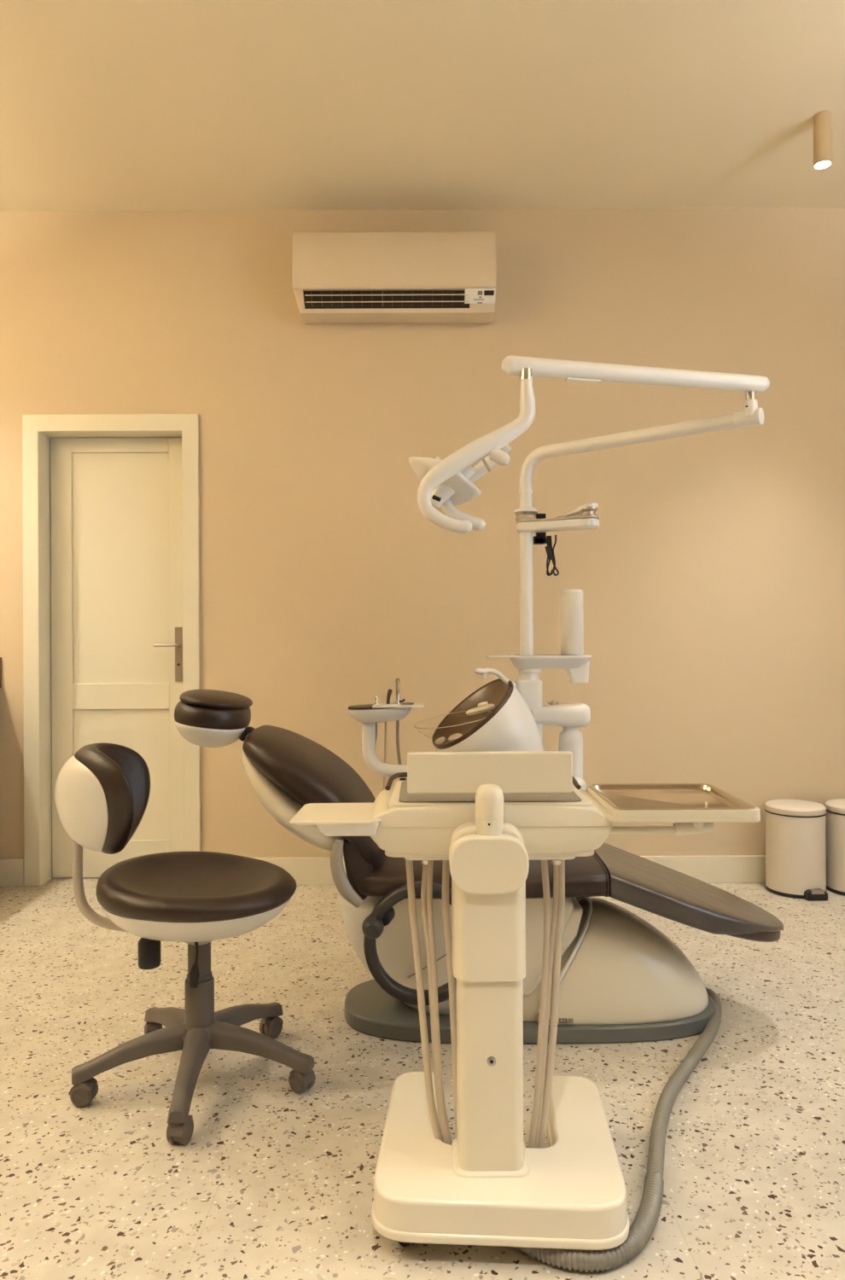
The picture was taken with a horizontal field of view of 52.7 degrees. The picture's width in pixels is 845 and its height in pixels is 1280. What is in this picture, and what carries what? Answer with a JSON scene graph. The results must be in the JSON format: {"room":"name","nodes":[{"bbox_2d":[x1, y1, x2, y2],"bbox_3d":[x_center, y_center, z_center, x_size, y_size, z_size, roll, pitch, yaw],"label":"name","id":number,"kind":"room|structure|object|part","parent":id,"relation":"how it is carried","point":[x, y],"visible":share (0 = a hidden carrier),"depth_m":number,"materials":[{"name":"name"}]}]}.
{"room":"dental clinic","nodes":[
{"label":"dental clinic","id":0,"kind":"room"},
{"bbox_2d":[0,208,844,858],"bbox_3d":[-0.302,-0.424,3.950,5.800,3.070,0.120,0,0,0],"label":"wall","id":1,"kind":"structure","parent":0,"point":[711,576],"depth_m":3.89,"materials":[{"name":"paint"}]},
{"bbox_2d":[0,858,24,886],"bbox_3d":[-2.504,1.060,3.882,1.383,0.122,0.016,0,0,0],"label":"baseboard","id":2,"kind":"structure","parent":1,"relation":"attached to","point":[11,869],"depth_m":3.87,"materials":[{"name":"beige paint"}]},
{"bbox_2d":[22,413,200,886],"bbox_3d":[-1.413,0.045,3.951,0.798,2.142,0.158,0,0,0],"label":"door","id":3,"kind":"structure","parent":1,"relation":"in","point":[111,502],"depth_m":3.99,"materials":[{"name":"beige paint"}]},
{"bbox_3d":[-1.411,0.030,4.011,0.473,1.835,0.019,0,0,0],"label":"panel","id":4,"kind":"part","parent":3,"relation":"part of","materials":[{"name":"beige paint"}]},
{"bbox_3d":[-1.185,0.025,3.956,0.108,0.014,0.057,0,0,0],"label":"lever","id":5,"kind":"part","parent":3,"relation":"part of","materials":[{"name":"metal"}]},
{"bbox_3d":[-1.139,0.067,3.986,0.032,0.255,0.008,0,0,0],"label":"handle","id":6,"kind":"part","parent":3,"relation":"part of","materials":[{"name":"silver metal"}]},
{"bbox_2d":[291,231,496,324],"bbox_3d":[-0.121,-1.606,3.785,0.886,0.346,0.210,0,0,0],"label":"air conditioner","id":7,"kind":"object","parent":1,"relation":"attached to","point":[446,276],"visible":1,"depth_m":3.69,"materials":[{"name":"plastic"}]},
{"bbox_2d":[302,290,469,308],"bbox_3d":[-0.155,-1.487,3.751,0.724,0.058,0.098,0,0,0],"label":"air vent","id":8,"kind":"object","parent":7,"relation":"attached to","point":[311,299],"depth_m":3.72,"materials":[{"name":"black plastic"}]},
{"bbox_3d":[-0.123,-1.646,3.691,0.876,0.246,0.024,0,0,0],"label":"panel","id":9,"kind":"part","parent":7,"relation":"part of","materials":[{"name":"plastic"}]},
{"bbox_2d":[473,290,483,303],"bbox_3d":[0.246,-1.494,3.717,0.044,0.039,0.046,0,0,0],"label":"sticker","id":10,"kind":"object","parent":7,"relation":"attached to","point":[478,295],"depth_m":3.72,"materials":[{"name":"white paper"}]},
{"bbox_2d":[252,855,765,884],"bbox_3d":[0.799,1.046,3.882,3.611,0.122,0.016,0,0,0],"label":"baseboard","id":11,"kind":"structure","parent":1,"relation":"attached to","point":[741,869],"depth_m":3.87,"materials":[{"name":"beige paint"}]},
{"bbox_2d":[0,877,844,1279],"bbox_3d":[-0.295,1.161,0.595,5.800,0.100,7.190,0,0,0],"label":"floor","id":12,"kind":"structure","parent":0,"point":[270,1181],"depth_m":1.99,"materials":[{"name":"stone"}]},
{"bbox_2d":[0,657,1,687],"bbox_3d":[-2.416,0.601,3.578,1.002,1.040,0.623,0,0,0],"label":"base cabinet","id":13,"kind":"object","parent":12,"relation":"on","point":[0,657],"visible":1,"depth_m":3.88,"materials":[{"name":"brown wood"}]},
{"bbox_2d":[54,743,315,1144],"bbox_3d":[-0.583,0.688,2.179,0.585,0.849,0.560,0,0,-41],"label":"stool","id":14,"kind":"object","parent":12,"relation":"on","point":[196,899],"visible":1,"depth_m":2.08,"materials":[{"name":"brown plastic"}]},
{"bbox_3d":[-0.745,0.627,2.160,0.280,0.240,0.025,0,0,0],"label":"backrest arm","id":15,"kind":"part","parent":14,"relation":"part of","materials":[{"name":"silver metal"}]},
{"bbox_3d":[-0.795,0.402,2.164,0.163,0.275,0.305,0,0,-10],"label":"backrest","id":16,"kind":"part","parent":14,"relation":"part of","materials":[{"name":"brown leather"}]},
{"bbox_3d":[-0.713,1.011,2.096,0.275,0.092,0.068,0,0,-23],"label":"leg","id":17,"kind":"part","parent":14,"relation":"part of","materials":[{"name":"grey plastic"}]},
{"bbox_3d":[-0.665,0.746,2.080,0.053,0.101,0.053,0,0,0],"label":"tension knob","id":18,"kind":"part","parent":14,"relation":"part of","materials":[{"name":"black plastic"}]},
{"bbox_3d":[-0.670,1.011,2.283,0.068,0.092,0.275,0,0,-41],"label":"leg","id":19,"kind":"part","parent":14,"relation":"part of","materials":[{"name":"grey plastic"}]},
{"bbox_3d":[-0.549,1.010,1.998,0.068,0.092,0.275,0,0,-5],"label":"leg","id":20,"kind":"part","parent":14,"relation":"part of","materials":[{"name":"grey plastic"}]},
{"bbox_3d":[-0.565,0.616,2.160,0.491,0.086,0.462,0,0,0],"label":"seat","id":21,"kind":"part","parent":14,"relation":"part of","materials":[{"name":"brown leather"}]},
{"bbox_3d":[-0.555,0.766,2.093,0.013,0.074,0.023,0,0,-14],"label":"height lever","id":22,"kind":"part","parent":14,"relation":"part of","materials":[{"name":"black plastic"}]},
{"bbox_3d":[-0.565,0.745,2.160,0.119,0.036,0.119,0,0,0],"label":"under plate","id":23,"kind":"part","parent":14,"relation":"part of","materials":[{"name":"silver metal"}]},
{"bbox_3d":[-0.480,1.010,2.299,0.068,0.092,0.275,0,0,31],"label":"leg","id":24,"kind":"part","parent":14,"relation":"part of","materials":[{"name":"grey plastic"}]},
{"bbox_3d":[-0.405,1.010,2.123,0.275,0.092,0.068,0,0,13],"label":"leg","id":25,"kind":"part","parent":14,"relation":"part of","materials":[{"name":"grey plastic"}]},
{"bbox_2d":[174,689,421,1041],"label":"dental chair","id":26,"kind":"object","parent":12,"relation":"on","point":[287,770],"depth_m":2.37,"materials":[{"name":"brown leather"}]},
{"bbox_3d":[-0.313,0.467,2.545,0.399,0.413,0.504,0,0,0],"label":"backrest","id":27,"kind":"part","parent":26,"relation":"part of","materials":[{"name":"brown leather"}]},
{"bbox_2d":[348,654,591,791],"bbox_3d":[0.172,0.582,3.015,0.867,1.054,0.329,0,0,0],"label":"dental spittoon unit","id":28,"kind":"object","parent":12,"relation":"on","point":[503,714],"visible":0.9,"depth_m":3.01,"materials":[{"name":"white plastic"}]},
{"bbox_2d":[373,695,378,704],"bbox_3d":[-0.164,0.219,3.030,0.017,0.042,0.017,0,0,0],"label":"syringe","id":29,"kind":"object","parent":28,"relation":"on","point":[375,697],"visible":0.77,"depth_m":3.02,"materials":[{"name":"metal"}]},
{"bbox_3d":[-0.008,0.384,3.030,0.412,0.237,0.047,0,0,0],"label":"assistant arm","id":30,"kind":"part","parent":28,"relation":"part of","materials":[{"name":"white plastic"}]},
{"bbox_2d":[386,688,392,703],"bbox_3d":[-0.118,0.209,3.030,0.022,0.071,0.017,0,0,0],"label":"suction handpiece","id":31,"kind":"object","parent":28,"relation":"on","point":[389,691],"visible":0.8,"depth_m":3.02,"materials":[{"name":"grey plastic"}]},
{"bbox_2d":[395,677,405,703],"bbox_3d":[-0.081,0.189,3.025,0.038,0.109,0.020,0,0,37],"label":"saliva ejector","id":32,"kind":"object","parent":28,"relation":"on","point":[397,680],"visible":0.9,"depth_m":3.02,"materials":[{"name":"metal"}]},
{"bbox_2d":[413,667,544,751],"bbox_3d":[0.210,0.408,3.012,0.477,0.625,0.322,0,0,0],"label":"bowl","id":33,"kind":"object","parent":28,"relation":"on","point":[503,714],"depth_m":2.92,"materials":[{"name":"white plastic"}]},
{"bbox_2d":[519,669,541,673],"bbox_3d":[0.389,0.096,3.070,0.091,0.042,0.091,0,0,0],"label":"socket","id":34,"kind":"object","parent":28,"relation":"attached to","point":[521,671],"depth_m":3.04,"materials":[{"name":"white plastic"}]},
{"bbox_2d":[509,654,591,669],"bbox_3d":[0.458,0.078,3.075,0.291,0.047,0.150,0,0,0],"label":"shelf","id":35,"kind":"object","parent":28,"relation":"attached to","point":[535,661],"depth_m":3.01,"materials":[{"name":"white plastic"}]},
{"bbox_2d":[546,700,558,704],"bbox_3d":[0.468,0.227,3.060,0.042,0.020,0.018,0,0,0],"label":"tap","id":36,"kind":"object","parent":28,"relation":"on","point":[552,701],"depth_m":3.06,"materials":[{"name":"silver metal"}]},
{"bbox_3d":[0.493,0.270,3.060,0.208,0.085,0.110,0,0,0],"label":"arm","id":37,"kind":"part","parent":28,"relation":"part of","materials":[{"name":"white plastic"}]},
{"bbox_3d":[0.533,0.557,3.060,0.086,0.501,0.073,0,0,0],"label":"arm post","id":38,"kind":"part","parent":28,"relation":"part of","materials":[{"name":"white plastic"}]},
{"bbox_2d":[560,588,583,655],"bbox_3d":[0.538,-0.064,3.070,0.081,0.239,0.081,0,0,0],"label":"water bottle","id":39,"kind":"object","parent":28,"relation":"on","point":[572,600],"visible":0.95,"depth_m":3.04,"materials":[{"name":"plastic"}]},
{"bbox_2d":[564,661,589,683],"bbox_3d":[0.552,0.114,3.060,0.089,0.079,0.060,0,0,0],"label":"dispenser","id":40,"kind":"object","parent":28,"relation":"on","point":[576,672],"depth_m":3.03,"materials":[{"name":"white plastic"}]},
{"bbox_2d":[408,355,769,655],"bbox_3d":[0.439,-0.367,2.495,0.872,0.841,0.863,0,0,39],"label":"light","id":41,"kind":"object","parent":28,"relation":"on","point":[446,483],"visible":1,"depth_m":2.43,"materials":[{"name":"white plastic"}]},
{"bbox_3d":[0.060,-0.366,2.315,0.149,0.152,0.041,0,0,0],"label":"handle","id":42,"kind":"part","parent":41,"relation":"part of","materials":[{"name":"white plastic"}]},
{"bbox_3d":[0.115,-0.370,2.450,0.134,0.114,0.036,0,0,0],"label":"handle","id":43,"kind":"part","parent":41,"relation":"part of","materials":[{"name":"white plastic"}]},
{"bbox_3d":[0.173,-0.474,2.310,0.028,0.039,0.008,0,0,30],"label":"switch lever","id":44,"kind":"part","parent":41,"relation":"part of","materials":[{"name":"silver metal"}]},
{"bbox_3d":[0.209,-0.499,2.325,0.060,0.049,0.036,0,0,24],"label":"tilt knob","id":45,"kind":"part","parent":41,"relation":"part of","materials":[{"name":"white plastic"}]},
{"bbox_2d":[513,502,599,544],"bbox_3d":[0.463,-0.413,3.041,0.211,0.128,0.299,0,0,-31],"label":"bracket","id":46,"kind":"object","parent":41,"relation":"attached to","point":[526,519],"visible":0.96,"depth_m":3.01,"materials":[{"name":"white plastic"}]},
{"bbox_2d":[544,535,558,575],"bbox_3d":[0.464,-0.303,3.060,0.051,0.148,0.020,0,0,0],"label":"cable bundle","id":47,"kind":"object","parent":46,"relation":"hanging from","point":[549,550],"visible":1,"depth_m":3.06,"materials":[{"name":"black plastic"}]},
{"bbox_3d":[0.476,-0.425,3.025,0.298,0.007,0.071,0,0,23],"label":"link trim","id":48,"kind":"part","parent":46,"relation":"part of","materials":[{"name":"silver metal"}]},
{"bbox_3d":[0.683,-0.554,2.816,0.850,0.272,0.044,0,0,39],"label":"arm","id":49,"kind":"part","parent":41,"relation":"part of","materials":[{"name":"white plastic"}]},
{"bbox_3d":[0.627,-0.761,2.453,0.842,0.055,0.051,0,0,-15],"label":"arm","id":50,"kind":"part","parent":41,"relation":"part of","materials":[{"name":"white plastic"}]},
{"bbox_2d":[288,750,760,1250],"bbox_3d":[0.197,0.662,1.728,0.892,0.893,0.483,0,0,0],"label":"cart","id":51,"kind":"object","parent":12,"relation":"on","point":[485,815],"visible":1,"depth_m":1.61,"materials":[{"name":"beige plastic"}]},
{"bbox_2d":[288,802,381,825],"bbox_3d":[-0.152,0.344,1.695,0.198,0.006,0.190,0,0,0],"label":"shelf","id":52,"kind":"object","parent":51,"relation":"attached to","point":[311,813],"depth_m":1.66,"materials":[{"name":"beige plastic"}]},
{"bbox_3d":[0.132,0.312,1.896,0.426,0.030,0.080,0,0,0],"label":"grip rail","id":53,"kind":"part","parent":51,"relation":"part of","materials":[{"name":"beige plastic"}]},
{"bbox_3d":[0.126,0.358,1.597,0.053,0.053,0.053,0,0,0],"label":"post","id":54,"kind":"part","parent":51,"relation":"part of","materials":[{"name":"beige plastic"}]},
{"bbox_2d":[384,849,593,857],"bbox_3d":[0.131,0.412,1.768,0.411,0.016,0.240,0,0,0],"label":"panel","id":55,"kind":"object","parent":51,"relation":"on","point":[388,853],"depth_m":1.65,"materials":[{"name":"beige plastic"}]},
{"bbox_3d":[0.128,0.252,1.629,0.314,0.077,0.022,0,0,0],"label":"panel","id":56,"kind":"part","parent":51,"relation":"part of","materials":[{"name":"beige plastic"}]},
{"bbox_3d":[0.434,0.378,1.700,0.265,0.017,0.015,0,0,0],"label":"swing arm","id":57,"kind":"part","parent":51,"relation":"part of","materials":[{"name":"beige plastic"}]},
{"bbox_2d":[588,783,755,809],"bbox_3d":[0.501,0.325,1.754,0.270,0.013,0.280,0,0,0],"label":"tray","id":58,"kind":"object","parent":51,"relation":"on","point":[626,796],"visible":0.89,"depth_m":1.79,"materials":[{"name":"metal"}]},
{"bbox_2d":[512,987,721,1272],"bbox_3d":[0.583,1.083,2.047,0.236,0.044,1.314,0,0,32],"label":"hose","id":59,"kind":"object","parent":12,"relation":"on","point":[642,1226],"visible":0.78,"depth_m":1.65,"materials":[{"name":"grey plastic"}]},
{"bbox_2d":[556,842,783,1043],"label":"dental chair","id":60,"kind":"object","parent":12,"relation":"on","point":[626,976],"depth_m":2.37,"materials":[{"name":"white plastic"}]},
{"bbox_2d":[764,799,827,900],"bbox_3d":[1.640,0.908,3.739,0.248,0.389,0.279,0,0,0],"label":"pedal bin","id":61,"kind":"object","parent":12,"relation":"on","point":[795,837],"visible":1,"depth_m":3.65,"materials":[{"name":"white metal"}]},
{"bbox_3d":[1.639,0.732,3.755,0.244,0.037,0.244,0,0,0],"label":"lid","id":62,"kind":"part","parent":61,"relation":"part of","materials":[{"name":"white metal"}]},
{"bbox_3d":[1.669,1.066,3.614,0.054,0.014,0.029,0,0,0],"label":"pedal plate","id":63,"kind":"part","parent":61,"relation":"part of","materials":[{"name":"silver metal"}]},
{"bbox_2d":[825,798,844,896],"bbox_3d":[1.907,0.907,3.739,0.248,0.389,0.279,0,0,0],"label":"pedal bin","id":64,"kind":"object","parent":12,"relation":"on","point":[834,817],"visible":0.93,"depth_m":3.71,"materials":[{"name":"white metal"}]},
{"bbox_3d":[1.906,0.731,3.755,0.244,0.037,0.244,0,0,0],"label":"lid","id":65,"kind":"part","parent":64,"relation":"part of","materials":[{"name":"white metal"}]},
{"bbox_2d":[0,0,844,211],"bbox_3d":[-0.309,-2.009,0.505,5.800,0.100,7.010,0,0,0],"label":"ceiling","id":66,"kind":"structure","parent":0,"point":[106,105],"depth_m":3.11,"materials":[{"name":"paint"}]},
{"bbox_2d":[813,110,831,169],"bbox_3d":[1.500,-1.874,3.200,0.064,0.186,0.064,0,0,0],"label":"ceiling spotlight","id":67,"kind":"object","parent":66,"relation":"attached to","point":[822,119],"visible":1,"depth_m":3.17,"materials":[{"name":"beige paint"}]}
]}

